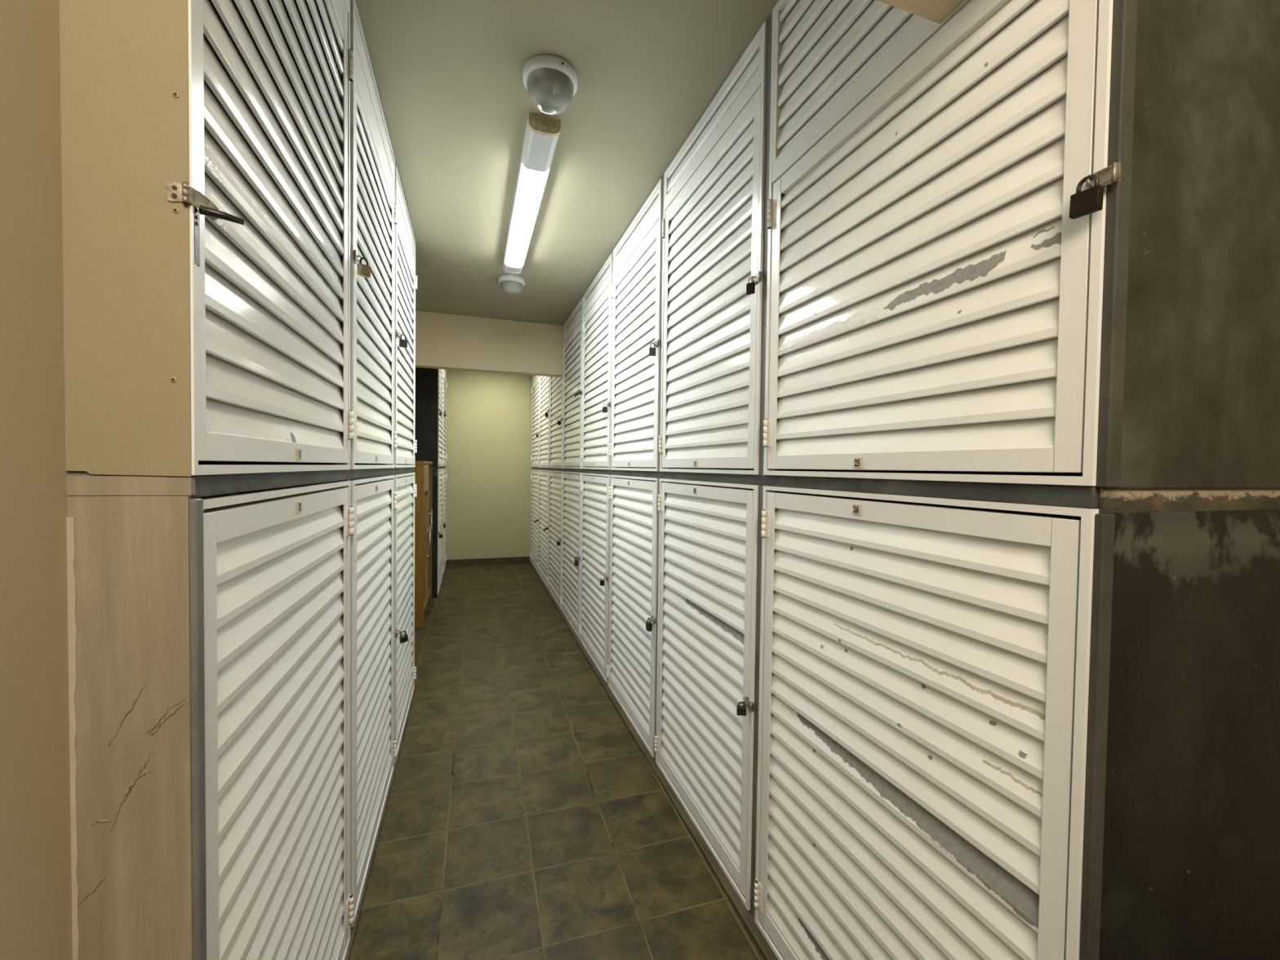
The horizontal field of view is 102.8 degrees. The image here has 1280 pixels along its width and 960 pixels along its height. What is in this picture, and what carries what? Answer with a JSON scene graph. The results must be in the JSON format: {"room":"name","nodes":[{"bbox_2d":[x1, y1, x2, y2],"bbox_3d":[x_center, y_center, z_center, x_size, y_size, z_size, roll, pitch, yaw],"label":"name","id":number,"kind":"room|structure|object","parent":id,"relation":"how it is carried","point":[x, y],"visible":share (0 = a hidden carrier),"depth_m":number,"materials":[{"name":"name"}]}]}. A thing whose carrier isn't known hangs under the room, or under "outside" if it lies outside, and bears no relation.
{"room":"storage locker room","nodes":[
{"label":"storage locker room","id":0,"kind":"room"},
{"bbox_2d":[0,0,72,959],"bbox_3d":[-0.251,0.048,-0.969,0.156,2.846,3.314,0,1,-18],"label":"wall","id":1,"kind":"structure","parent":0,"point":[36,874],"depth_m":0.57,"materials":[{"name":"beige paint"}]},
{"bbox_2d":[345,686,416,959],"bbox_3d":[-1.321,1.378,1.902,0.640,0.016,2.745,0,1,-18],"label":"trim","id":2,"kind":"structure","parent":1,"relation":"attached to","point":[353,930],"depth_m":1.89,"materials":[{"name":"grey metal"}]},
{"bbox_2d":[195,480,353,959],"bbox_3d":[-0.739,0.705,1.106,0.047,1.381,0.872,0,1,-18],"label":"locker","id":3,"kind":"object","parent":2,"relation":"on","point":[277,561],"visible":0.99,"depth_m":0.97,"materials":[{"name":"white metal"}]},
{"bbox_2d":[350,475,396,927],"bbox_3d":[-1.026,0.680,1.976,0.047,1.381,0.874,0,1,-18],"label":"locker","id":4,"kind":"object","parent":2,"relation":"on","point":[373,500],"visible":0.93,"depth_m":1.85,"materials":[{"name":"white metal"}]},
{"bbox_2d":[394,472,417,763],"bbox_3d":[-1.307,0.655,2.841,0.057,1.381,0.888,0,1,-18],"label":"locker","id":5,"kind":"object","parent":2,"relation":"on","point":[405,669],"visible":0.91,"depth_m":2.80,"materials":[{"name":"white metal"}]},
{"bbox_2d":[399,630,408,643],"bbox_3d":[-1.150,0.763,2.492,0.043,0.070,0.044,0,2,-39],"label":"padlock","id":6,"kind":"object","parent":5,"relation":"attached to","point":[402,638],"visible":1,"depth_m":2.49,"materials":[{"name":"metal"}]},
{"bbox_2d":[59,0,195,959],"bbox_3d":[-0.878,0.001,0.566,0.629,2.846,0.024,0,1,-18],"label":"panel","id":7,"kind":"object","parent":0,"point":[125,133],"depth_m":0.64,"materials":[{"name":"beige paint"}]},
{"bbox_2d":[66,517,79,959],"bbox_3d":[-0.696,0.435,0.629,0.009,0.780,0.001,0,1,-18],"label":"trim","id":8,"kind":"structure","parent":7,"relation":"attached to","point":[71,548],"depth_m":0.62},
{"bbox_2d":[66,475,195,495],"bbox_3d":[-0.637,0.007,0.642,0.124,0.025,0.011,0,1,-18],"label":"trim","id":9,"kind":"structure","parent":7,"relation":"attached to","point":[76,485],"depth_m":0.64,"materials":[{"name":"paint"}]},
{"bbox_2d":[169,376,177,382],"bbox_3d":[-0.590,-0.127,0.646,0.007,0.007,0.002,0,1,-18],"label":"screw","id":10,"kind":"object","parent":7,"relation":"attached to","point":[172,379],"visible":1,"depth_m":0.65,"materials":[{"name":"brown"}]},
{"bbox_2d":[172,91,179,97],"bbox_3d":[-0.580,-0.482,0.638,0.007,0.007,0.002,0,1,-18],"label":"screw","id":11,"kind":"object","parent":7,"relation":"attached to","point":[175,94],"visible":1,"depth_m":0.64,"materials":[{"name":"brown"}]},
{"bbox_2d":[172,207,179,213],"bbox_3d":[-0.583,-0.339,0.642,0.007,0.007,0.002,0,1,-18],"label":"screw","id":12,"kind":"object","parent":7,"relation":"attached to","point":[175,210],"visible":1,"depth_m":0.64,"materials":[{"name":"brown"}]},
{"bbox_2d":[189,498,206,959],"bbox_3d":[-0.594,0.725,0.685,0.017,1.401,0.020,0,1,-18],"label":"trim","id":13,"kind":"structure","parent":7,"relation":"attached to","point":[196,505],"depth_m":0.67,"materials":[{"name":"grey metal"}]},
{"bbox_2d":[354,153,394,478],"bbox_3d":[-1.452,-0.050,2.297,0.624,2.846,0.040,0,1,-18],"label":"wall partition","id":14,"kind":"structure","parent":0,"point":[360,153],"depth_m":2.32,"materials":[{"name":"grey metal"}]},
{"bbox_2d":[395,245,413,472],"bbox_3d":[-1.737,-0.075,3.159,0.624,2.846,0.030,0,1,-18],"label":"wall partition","id":15,"kind":"structure","parent":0,"point":[397,246],"depth_m":3.20,"materials":[{"name":"grey metal"}]},
{"bbox_2d":[414,367,438,597],"bbox_3d":[-2.504,-0.143,5.482,0.625,2.846,0.046,0,1,-18],"label":"wall","id":16,"kind":"structure","parent":0,"point":[426,379],"depth_m":5.52,"materials":[{"name":"black paint"}]},
{"bbox_2d":[434,564,446,596],"bbox_3d":[-2.796,1.247,6.366,0.640,0.016,1.829,0,1,-18],"label":"trim","id":17,"kind":"structure","parent":16,"relation":"attached to","point":[446,565],"depth_m":6.16,"materials":[{"name":"grey metal"}]},
{"bbox_2d":[437,468,444,594],"bbox_3d":[-2.360,0.562,6.029,0.057,1.381,0.888,0,1,-18],"label":"locker","id":18,"kind":"object","parent":17,"relation":"on","point":[440,476],"visible":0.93,"depth_m":6.03,"materials":[{"name":"white metal"}]},
{"bbox_2d":[442,468,447,576],"bbox_3d":[-2.644,0.536,6.888,0.057,1.381,0.888,0,1,-18],"label":"locker","id":19,"kind":"object","parent":17,"relation":"on","point":[444,470],"visible":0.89,"depth_m":6.97,"materials":[{"name":"white metal"}]},
{"bbox_2d":[443,369,532,560],"bbox_3d":[-2.090,-0.189,7.598,4.000,2.846,0.120,0,1,-18],"label":"wall","id":20,"kind":"structure","parent":0,"point":[489,415],"depth_m":7.49,"materials":[{"name":"paint"}]},
{"bbox_2d":[445,556,529,565],"bbox_3d":[-2.227,1.192,7.523,1.186,0.085,0.012,0,1,-18],"label":"baseboard","id":21,"kind":"structure","parent":20,"relation":"attached to","point":[512,559],"depth_m":7.51,"materials":[{"name":"tile"}]},
{"bbox_2d":[349,562,765,959],"bbox_3d":[-0.480,1.437,2.702,4.000,0.120,10.550,0,1,-18],"label":"floor","id":22,"kind":"structure","parent":0,"point":[525,819],"depth_m":2.09,"materials":[{"name":"tile"}]},
{"bbox_2d":[413,461,432,626],"bbox_3d":[-2.296,0.556,4.982,0.487,1.480,1.037,0,1,-18],"label":"storage cabinet","id":23,"kind":"object","parent":22,"relation":"on","point":[423,472],"visible":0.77,"depth_m":4.56,"materials":[{"name":"orange laminate"}]},
{"bbox_2d":[579,305,608,613],"bbox_3d":[-0.216,-0.082,4.300,0.552,2.846,0.040,0,1,-18],"label":"wall partition","id":24,"kind":"structure","parent":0,"point":[583,305],"depth_m":4.24,"materials":[{"name":"grey metal"}]},
{"bbox_2d":[355,0,870,325],"bbox_3d":[-0.439,-1.528,2.628,4.000,0.120,10.550,0,1,-18],"label":"ceiling","id":25,"kind":"structure","parent":0,"point":[456,104],"depth_m":2.04,"materials":[{"name":"beige paint"}]},
{"bbox_2d":[415,310,563,377],"bbox_3d":[-1.648,-1.291,4.836,1.833,0.494,0.115,0,1,-18],"label":"ceiling beam","id":26,"kind":"structure","parent":25,"relation":"attached to","point":[446,341],"depth_m":4.84,"materials":[{"name":"beige paint"}]},
{"bbox_2d":[497,275,524,295],"bbox_3d":[-0.964,-1.450,3.837,0.197,0.110,0.194,1,1,14],"label":"ceiling light","id":27,"kind":"object","parent":25,"relation":"attached to","point":[510,285],"visible":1,"depth_m":3.78,"materials":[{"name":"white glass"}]},
{"bbox_2d":[502,112,560,273],"bbox_3d":[-0.631,-1.442,2.790,0.128,0.064,1.592,0,1,-19],"label":"fluorescent light","id":28,"kind":"object","parent":25,"relation":"attached to","point":[542,132],"visible":1,"depth_m":2.44,"materials":[{"name":"white plastic"}]},
{"bbox_2d":[506,165,546,266],"bbox_3d":[-0.661,-1.429,2.879,0.106,0.017,1.189,0,1,-19],"label":"diffuser","id":29,"kind":"object","parent":28,"relation":"attached to","point":[531,182],"depth_m":2.71,"materials":[{"name":"white plastic"}]},
{"bbox_2d":[521,54,577,115],"bbox_3d":[-0.320,-1.391,1.828,0.194,0.110,0.197,0,2,-35],"label":"ceiling light","id":30,"kind":"object","parent":25,"relation":"attached to","point":[550,82],"visible":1,"depth_m":1.77,"materials":[{"name":"glass"}]},
{"bbox_2d":[876,0,965,23],"bbox_3d":[0.448,-1.146,0.792,2.264,0.528,0.286,0,1,-18],"label":"beam","id":31,"kind":"structure","parent":25,"relation":"attached to","point":[935,11],"depth_m":0.96,"materials":[{"name":"beige paint"}]},
{"bbox_2d":[607,255,655,683],"bbox_3d":[0.071,-0.057,3.431,0.552,2.846,0.040,0,1,-18],"label":"wall partition","id":32,"kind":"structure","parent":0,"point":[612,255],"depth_m":3.36,"materials":[{"name":"grey metal"}]},
{"bbox_2d":[654,175,754,759],"bbox_3d":[0.358,-0.031,2.562,0.552,2.846,0.040,0,1,-18],"label":"wall partition","id":33,"kind":"structure","parent":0,"point":[664,175],"depth_m":2.49,"materials":[{"name":"grey metal"}]},
{"bbox_2d":[750,13,905,916],"bbox_3d":[0.645,-0.006,1.693,0.552,2.846,0.040,0,1,-18],"label":"frame","id":34,"kind":"structure","parent":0,"point":[770,20],"depth_m":1.61,"materials":[{"name":"grey metal"}]},
{"bbox_2d":[904,470,1082,519],"bbox_3d":[0.068,-0.082,4.446,0.080,2.846,7.223,0,1,-18],"label":"wall","id":35,"kind":"structure","parent":0,"point":[1039,473],"depth_m":1.44,"materials":[{"name":"grey"}]},
{"bbox_2d":[528,560,777,959],"bbox_3d":[-0.251,1.332,4.324,0.588,0.016,7.306,0,1,-18],"label":"trim","id":36,"kind":"structure","parent":35,"relation":"attached to","point":[748,918],"depth_m":2.07,"materials":[{"name":"grey metal"}]},
{"bbox_2d":[529,469,538,572],"bbox_3d":[-1.506,0.543,7.261,0.088,1.381,0.888,0,1,-18],"label":"locker","id":37,"kind":"object","parent":36,"relation":"on","point":[534,553],"visible":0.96,"depth_m":7.29,"materials":[{"name":"white metal"}]},
{"bbox_2d":[537,470,549,587],"bbox_3d":[-1.219,0.568,6.392,0.088,1.381,0.888,0,1,-18],"label":"locker","id":38,"kind":"object","parent":36,"relation":"on","point":[544,486],"visible":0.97,"depth_m":6.40,"materials":[{"name":"white metal"}]},
{"bbox_2d":[546,471,562,608],"bbox_3d":[-0.917,0.594,5.528,0.057,1.381,0.888,0,1,-18],"label":"locker","id":39,"kind":"object","parent":36,"relation":"on","point":[553,582],"visible":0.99,"depth_m":5.52,"materials":[{"name":"white metal"}]},
{"bbox_2d":[560,471,581,638],"bbox_3d":[-0.630,0.619,4.659,0.057,1.381,0.888,0,1,-18],"label":"locker","id":40,"kind":"object","parent":36,"relation":"on","point":[570,600],"visible":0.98,"depth_m":4.63,"materials":[{"name":"white metal"}]},
{"bbox_2d":[573,555,577,566],"bbox_3d":[-0.532,0.677,4.266,0.015,0.081,0.040,0,2,-41],"label":"padlock","id":41,"kind":"object","parent":40,"relation":"attached to","point":[575,563],"visible":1,"depth_m":4.26,"materials":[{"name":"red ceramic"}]},
{"bbox_2d":[578,472,609,682],"bbox_3d":[-0.343,0.644,3.790,0.057,1.381,0.888,0,1,-18],"label":"locker","id":42,"kind":"object","parent":36,"relation":"on","point":[594,490],"visible":0.98,"depth_m":3.75,"materials":[{"name":"white metal"}]},
{"bbox_2d":[600,577,604,586],"bbox_3d":[-0.252,0.676,3.411,0.036,0.066,0.035,1,1,1],"label":"padlock","id":43,"kind":"object","parent":42,"relation":"hanging from","point":[602,581],"visible":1,"depth_m":3.41,"materials":[{"name":"metal"}]},
{"bbox_2d":[606,475,658,757],"bbox_3d":[-0.056,0.670,2.921,0.057,1.381,0.888,0,1,-18],"label":"locker","id":44,"kind":"object","parent":36,"relation":"on","point":[633,503],"visible":1,"depth_m":2.85,"materials":[{"name":"white metal"}]},
{"bbox_2d":[645,617,652,631],"bbox_3d":[0.044,0.714,2.529,0.016,0.065,0.036,0,2,-30],"label":"padlock","id":45,"kind":"object","parent":44,"relation":"attached to","point":[648,624],"visible":1,"depth_m":2.52,"materials":[{"name":"black metal"}]},
{"bbox_2d":[654,478,758,911],"bbox_3d":[0.231,0.695,2.052,0.057,1.381,0.888,0,1,-18],"label":"locker","id":46,"kind":"object","parent":36,"relation":"on","point":[708,535],"visible":1,"depth_m":1.94,"materials":[{"name":"white metal"}]},
{"bbox_2d":[736,701,746,715],"bbox_3d":[0.330,0.741,1.659,0.030,0.042,0.018,1,1,6],"label":"padlock","id":47,"kind":"object","parent":46,"relation":"attached to","point":[740,709],"visible":1,"depth_m":1.65,"materials":[{"name":"metal"}]},
{"bbox_2d":[754,485,1098,959],"bbox_3d":[0.521,0.721,1.175,0.057,1.381,0.905,0,1,-18],"label":"locker","id":48,"kind":"object","parent":36,"relation":"on","point":[924,670],"visible":1,"depth_m":1.04,"materials":[{"name":"white metal"}]},
{"bbox_2d":[531,466,1101,508],"bbox_3d":[-0.219,-0.074,4.305,0.554,0.034,7.311,0,1,-18],"label":"trim","id":49,"kind":"structure","parent":35,"relation":"attached to","point":[1060,495],"depth_m":1.04,"materials":[{"name":"grey metal"}]},
{"bbox_2d":[530,375,540,466],"bbox_3d":[-1.472,-0.886,7.230,0.057,1.410,0.888,0,1,-18],"label":"locker","id":50,"kind":"object","parent":49,"relation":"on","point":[535,379],"visible":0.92,"depth_m":7.28,"materials":[{"name":"white metal"}]},
{"bbox_2d":[538,375,550,467],"bbox_3d":[-1.185,-0.861,6.361,0.057,1.410,0.888,0,1,-18],"label":"locker","id":51,"kind":"object","parent":49,"relation":"on","point":[544,381],"visible":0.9,"depth_m":6.40,"materials":[{"name":"white metal"}]},
{"bbox_2d":[548,325,564,467],"bbox_3d":[-0.898,-0.835,5.492,0.057,1.410,0.888,0,1,-18],"label":"locker","id":52,"kind":"object","parent":49,"relation":"on","point":[556,403],"visible":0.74,"depth_m":5.51,"materials":[{"name":"white metal"}]},
{"bbox_2d":[561,297,583,468],"bbox_3d":[-0.625,-0.810,4.619,0.088,1.410,0.888,0,1,-18],"label":"locker","id":53,"kind":"object","parent":49,"relation":"on","point":[573,356],"visible":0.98,"depth_m":4.60,"materials":[{"name":"white metal"}]},
{"bbox_2d":[580,253,613,469],"bbox_3d":[-0.323,-0.784,3.755,0.057,1.410,0.888,0,1,-18],"label":"locker","id":54,"kind":"object","parent":49,"relation":"on","point":[597,340],"visible":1,"depth_m":3.71,"materials":[{"name":"white metal"}]},
{"bbox_2d":[602,403,607,413],"bbox_3d":[-0.230,-0.476,3.368,0.036,0.065,0.014,2,2,43],"label":"padlock","id":55,"kind":"object","parent":54,"relation":"attached to","point":[604,408],"visible":1,"depth_m":3.36,"materials":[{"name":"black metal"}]},
{"bbox_2d":[609,177,662,471],"bbox_3d":[-0.036,-0.759,2.886,0.057,1.410,0.888,0,1,-18],"label":"locker","id":56,"kind":"object","parent":49,"relation":"on","point":[636,310],"visible":0.95,"depth_m":2.81,"materials":[{"name":"white metal"}]},
{"bbox_2d":[648,342,656,355],"bbox_3d":[0.061,-0.638,2.495,0.032,0.065,0.013,1,1,-6],"label":"padlock","id":57,"kind":"object","parent":56,"relation":"attached to","point":[651,350],"visible":1,"depth_m":2.49,"materials":[{"name":"grey metal"}]},
{"bbox_2d":[658,21,767,474],"bbox_3d":[0.251,-0.734,2.017,0.057,1.410,0.888,0,1,-18],"label":"locker","id":58,"kind":"object","parent":49,"relation":"on","point":[711,348],"visible":0.99,"depth_m":1.90,"materials":[{"name":"white metal"}]},
{"bbox_2d":[746,276,755,294],"bbox_3d":[0.352,-0.620,1.627,0.013,0.054,0.026,-1,2,-44],"label":"padlock","id":59,"kind":"object","parent":58,"relation":"attached to","point":[750,286],"visible":1,"depth_m":1.62,"materials":[{"name":"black metal"}]},
{"bbox_2d":[763,0,1120,485],"bbox_3d":[0.541,-0.708,1.140,0.057,1.410,0.905,0,1,-18],"label":"locker","id":60,"kind":"object","parent":49,"relation":"on","point":[939,304],"visible":1,"depth_m":1.00,"materials":[{"name":"white metal"}]},
{"bbox_2d":[1068,174,1104,219],"bbox_3d":[0.645,-0.411,0.738,0.013,0.054,0.037,0,2,-24],"label":"padlock","id":61,"kind":"object","parent":60,"relation":"attached to","point":[1089,201],"visible":1,"depth_m":0.73,"materials":[{"name":"brown metal"}]},
{"bbox_2d":[1098,0,1279,959],"bbox_3d":[1.350,0.021,0.967,1.430,2.846,0.011,0,1,-18],"label":"panel","id":62,"kind":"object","parent":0,"point":[1191,866],"depth_m":0.81,"materials":[{"name":"stone"}]},
{"bbox_2d":[1080,513,1115,959],"bbox_3d":[0.670,0.745,0.763,0.026,1.392,0.012,0,1,-18],"label":"trim","id":63,"kind":"structure","parent":62,"relation":"attached to","point":[1104,527],"depth_m":0.75,"materials":[{"name":"grey metal"}]},
{"bbox_2d":[1096,0,1137,487],"bbox_3d":[0.692,-0.697,0.727,0.030,1.416,0.014,0,1,-18],"label":"trim","id":64,"kind":"structure","parent":62,"relation":"attached to","point":[1125,11],"depth_m":0.73,"materials":[{"name":"grey metal"}]},
{"bbox_2d":[1098,488,1279,513],"bbox_3d":[1.351,0.034,0.972,1.424,0.036,0.005,0,1,-18],"label":"trim","id":65,"kind":"structure","parent":62,"relation":"attached to","point":[1111,500],"depth_m":0.81,"materials":[{"name":"beige paint"}]},
{"bbox_3d":[-2.318,-0.098,3.796,0.080,2.846,6.960,0,1,-18],"label":"wall","id":66,"kind":"structure","parent":0,"visible":0},
{"bbox_2d":[191,466,414,497],"bbox_3d":[-1.309,-0.031,1.868,0.626,0.030,2.739,0,1,-18],"label":"trim","id":67,"kind":"structure","parent":66,"relation":"attached to","point":[212,484],"depth_m":0.92,"materials":[{"name":"grey metal"}]},
{"bbox_2d":[164,0,353,497],"bbox_3d":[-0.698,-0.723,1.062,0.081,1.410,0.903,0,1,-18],"label":"locker","id":68,"kind":"object","parent":67,"relation":"on","point":[270,335],"visible":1,"depth_m":0.91,"materials":[{"name":"white metal"}]},
{"bbox_2d":[350,0,397,469],"bbox_3d":[-1.000,-0.749,1.936,0.057,1.410,0.888,0,1,-18],"label":"locker","id":69,"kind":"object","parent":67,"relation":"on","point":[372,373],"visible":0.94,"depth_m":1.83,"materials":[{"name":"white metal"}]},
{"bbox_2d":[357,257,370,278],"bbox_3d":[-0.844,-0.652,1.563,0.016,0.057,0.034,2,2,36],"label":"padlock","id":70,"kind":"object","parent":69,"relation":"attached to","point":[363,270],"visible":1,"depth_m":1.56,"materials":[{"name":"gold metal"}]},
{"bbox_2d":[394,164,417,467],"bbox_3d":[-1.287,-0.774,2.806,0.057,1.410,0.888,0,1,-18],"label":"locker","id":71,"kind":"object","parent":67,"relation":"on","point":[406,451],"visible":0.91,"depth_m":2.77,"materials":[{"name":"white metal"}]},
{"bbox_2d":[399,333,407,347],"bbox_3d":[-1.128,-0.664,2.435,0.015,0.063,0.034,2,2,45],"label":"padlock","id":72,"kind":"object","parent":71,"relation":"attached to","point":[402,343],"visible":1,"depth_m":2.43,"materials":[{"name":"metal"}]},
{"bbox_2d":[437,466,445,469],"bbox_3d":[-2.790,-0.160,6.350,0.626,0.034,1.810,0,1,-18],"label":"trim","id":73,"kind":"structure","parent":66,"relation":"attached to","point":[438,467],"depth_m":6.19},
{"bbox_2d":[437,368,444,466],"bbox_3d":[-2.341,-0.867,5.993,0.057,1.410,0.888,0,1,-18],"label":"locker","id":74,"kind":"object","parent":73,"relation":"on","point":[441,454],"visible":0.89,"depth_m":6.13,"materials":[{"name":"white metal"}]},
{"bbox_2d":[442,368,447,466],"bbox_3d":[-2.625,-0.892,6.853,0.057,1.410,0.888,0,1,-18],"label":"locker","id":75,"kind":"object","parent":73,"relation":"on","point":[445,384],"visible":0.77,"depth_m":7.09,"materials":[{"name":"white metal"}]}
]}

